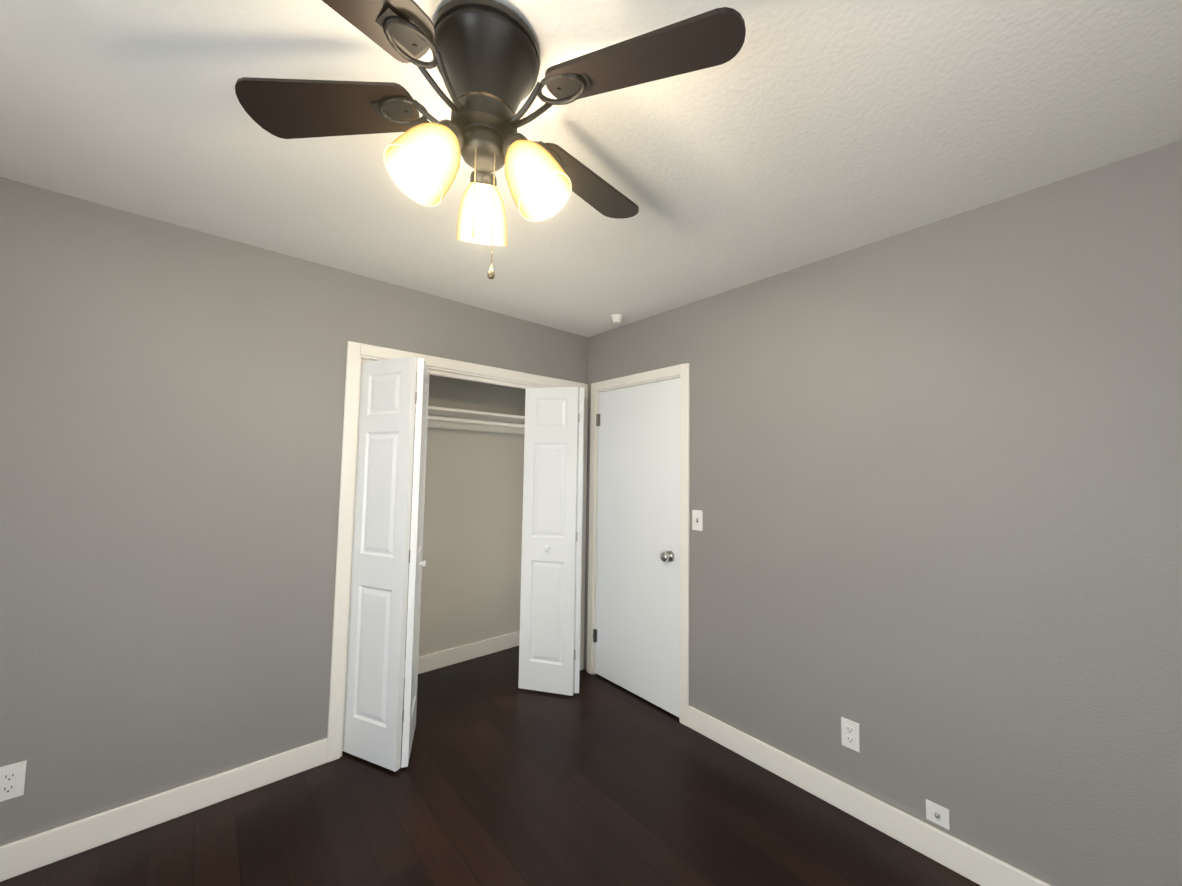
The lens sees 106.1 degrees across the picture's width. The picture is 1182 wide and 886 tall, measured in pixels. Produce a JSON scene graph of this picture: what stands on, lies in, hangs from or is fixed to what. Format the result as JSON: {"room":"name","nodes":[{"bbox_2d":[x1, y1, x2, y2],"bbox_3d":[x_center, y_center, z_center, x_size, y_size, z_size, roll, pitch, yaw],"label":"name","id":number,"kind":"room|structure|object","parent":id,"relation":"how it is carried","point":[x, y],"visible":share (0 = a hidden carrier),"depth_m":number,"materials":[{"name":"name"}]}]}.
{"room":"empty bedroom","nodes":[
{"label":"empty bedroom","id":0,"kind":"room"},
{"bbox_2d":[0,177,587,845],"bbox_3d":[-1.346,0.331,2.249,3.350,2.440,0.120,4,-5,-41],"label":"wall","id":1,"kind":"structure","parent":0,"point":[170,427],"depth_m":1.83,"materials":[{"name":"grey paint"}]},
{"bbox_2d":[0,760,26,801],"bbox_3d":[-2.016,1.175,1.541,0.070,0.115,0.009,4,-5,-41],"label":"electrical outlet","id":2,"kind":"object","parent":1,"relation":"attached to","point":[12,780],"visible":1,"depth_m":1.54,"materials":[{"name":"white plastic"}]},
{"bbox_2d":[0,738,326,881],"bbox_3d":[-1.929,1.446,1.600,1.711,0.115,0.014,4,-5,-41],"label":"baseboard","id":3,"kind":"structure","parent":1,"relation":"attached to","point":[27,854],"depth_m":1.75,"materials":[{"name":"white wood"}]},
{"bbox_2d":[342,356,429,771],"bbox_3d":[-0.996,0.556,2.296,0.369,1.983,0.362,4,-5,-41],"label":"bifold door","id":4,"kind":"structure","parent":1,"relation":"in","point":[385,559],"depth_m":2.21,"materials":[{"name":"white wood"}]},
{"bbox_2d":[361,359,539,388],"bbox_3d":[-0.668,-0.398,2.859,1.501,0.022,0.030,4,-5,-41],"label":"trim","id":5,"kind":"structure","parent":1,"relation":"attached to","point":[465,377],"depth_m":2.79,"materials":[{"name":"white wood"}]},
{"bbox_2d":[326,341,587,762],"bbox_3d":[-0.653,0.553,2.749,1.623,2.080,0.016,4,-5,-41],"label":"trim","id":6,"kind":"structure","parent":1,"relation":"attached to","point":[355,350],"depth_m":2.27,"materials":[{"name":"white wood"}]},
{"bbox_2d":[518,387,583,695],"bbox_3d":[-0.190,0.613,3.011,0.476,1.983,0.335,4,-5,-41],"label":"bifold door","id":7,"kind":"structure","parent":1,"relation":"in","point":[549,639],"depth_m":2.91,"materials":[{"name":"white wood"}]},
{"bbox_2d":[405,372,525,659],"bbox_3d":[-1.238,0.393,3.214,1.920,2.440,0.120,4,-5,-41],"label":"wall","id":8,"kind":"structure","parent":0,"point":[472,556],"depth_m":3.40,"materials":[{"name":"paint"}]},
{"bbox_2d":[404,631,519,677],"bbox_3d":[-1.167,1.554,3.130,1.800,0.115,0.014,4,-5,-41],"label":"baseboard","id":9,"kind":"structure","parent":8,"relation":"attached to","point":[440,659],"depth_m":3.33,"materials":[{"name":"white wood"}]},
{"bbox_2d":[414,404,524,434],"bbox_3d":[-1.033,-0.171,3.114,1.798,0.109,0.339,4,-5,-41],"label":"closet shelf","id":10,"kind":"object","parent":8,"relation":"attached to","point":[451,418],"depth_m":3.28,"materials":[{"name":"white wood"}]},
{"bbox_2d":[0,646,980,885],"bbox_3d":[-0.412,1.524,1.073,3.590,0.060,4.350,4,-5,-41],"label":"floor","id":11,"kind":"structure","parent":0,"point":[502,779],"depth_m":1.82,"materials":[{"name":"brown wood"}]},
{"bbox_2d":[0,0,1181,336],"bbox_3d":[-0.374,-0.970,1.229,3.590,0.060,4.350,4,-5,-41],"label":"ceiling","id":12,"kind":"structure","parent":0,"point":[792,134],"depth_m":1.32,"materials":[{"name":"white paint"}]},
{"bbox_2d":[235,0,745,278],"bbox_3d":[-0.219,-0.660,1.018,1.145,0.581,0.947,4,-5,-41],"label":"ceiling fan","id":13,"kind":"object","parent":12,"relation":"hanging from","point":[485,61],"visible":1,"depth_m":0.99,"materials":[{"name":"brown metal"}]},
{"bbox_2d":[611,314,622,323],"bbox_3d":[0.170,-0.804,2.900,0.080,0.047,0.080,4,-5,-41],"label":"cap","id":14,"kind":"object","parent":12,"relation":"attached to","point":[616,318],"visible":1,"depth_m":2.88,"materials":[{"name":"white plastic"}]},
{"bbox_2d":[584,140,1181,885],"bbox_3d":[1.173,0.354,1.990,0.120,2.440,3.570,4,-5,-41],"label":"wall","id":15,"kind":"structure","parent":0,"point":[936,500],"depth_m":1.64,"materials":[{"name":"grey paint"}]},
{"bbox_2d":[593,378,679,716],"bbox_3d":[0.270,0.609,2.904,0.108,1.992,0.754,4,-5,-41],"label":"entry door","id":16,"kind":"structure","parent":15,"relation":"in","point":[636,635],"depth_m":2.87,"materials":[{"name":"white wood"}]},
{"bbox_2d":[587,363,689,726],"bbox_3d":[0.324,0.580,2.943,0.138,2.081,0.882,4,-5,-41],"label":"door frame","id":17,"kind":"structure","parent":15,"relation":"attached to","point":[682,371],"depth_m":2.65,"materials":[{"name":"white wood"}]},
{"bbox_2d":[692,510,702,530],"bbox_3d":[0.604,0.441,2.535,0.018,0.115,0.070,4,-5,-41],"label":"light switch","id":18,"kind":"object","parent":15,"relation":"attached to","point":[697,520],"visible":1,"depth_m":2.53,"materials":[{"name":"white plastic"}]},
{"bbox_2d":[841,717,859,752],"bbox_3d":[1.106,1.244,1.897,0.009,0.115,0.070,4,-5,-41],"label":"electrical outlet","id":19,"kind":"object","parent":15,"relation":"attached to","point":[850,733],"visible":1,"depth_m":1.89,"materials":[{"name":"white plastic"}]},
{"bbox_2d":[688,706,1051,885],"bbox_3d":[1.374,1.495,1.563,0.014,0.115,2.508,4,-5,-41],"label":"baseboard","id":20,"kind":"structure","parent":15,"relation":"attached to","point":[973,864],"depth_m":1.81,"materials":[{"name":"white wood"}]},
{"bbox_2d":[926,799,949,829],"bbox_3d":[1.292,1.390,1.660,0.022,0.070,0.070,4,-5,-41],"label":"outlet","id":21,"kind":"object","parent":15,"relation":"attached to","point":[937,814],"visible":1,"depth_m":1.66,"materials":[{"name":"white plastic"}]}
]}

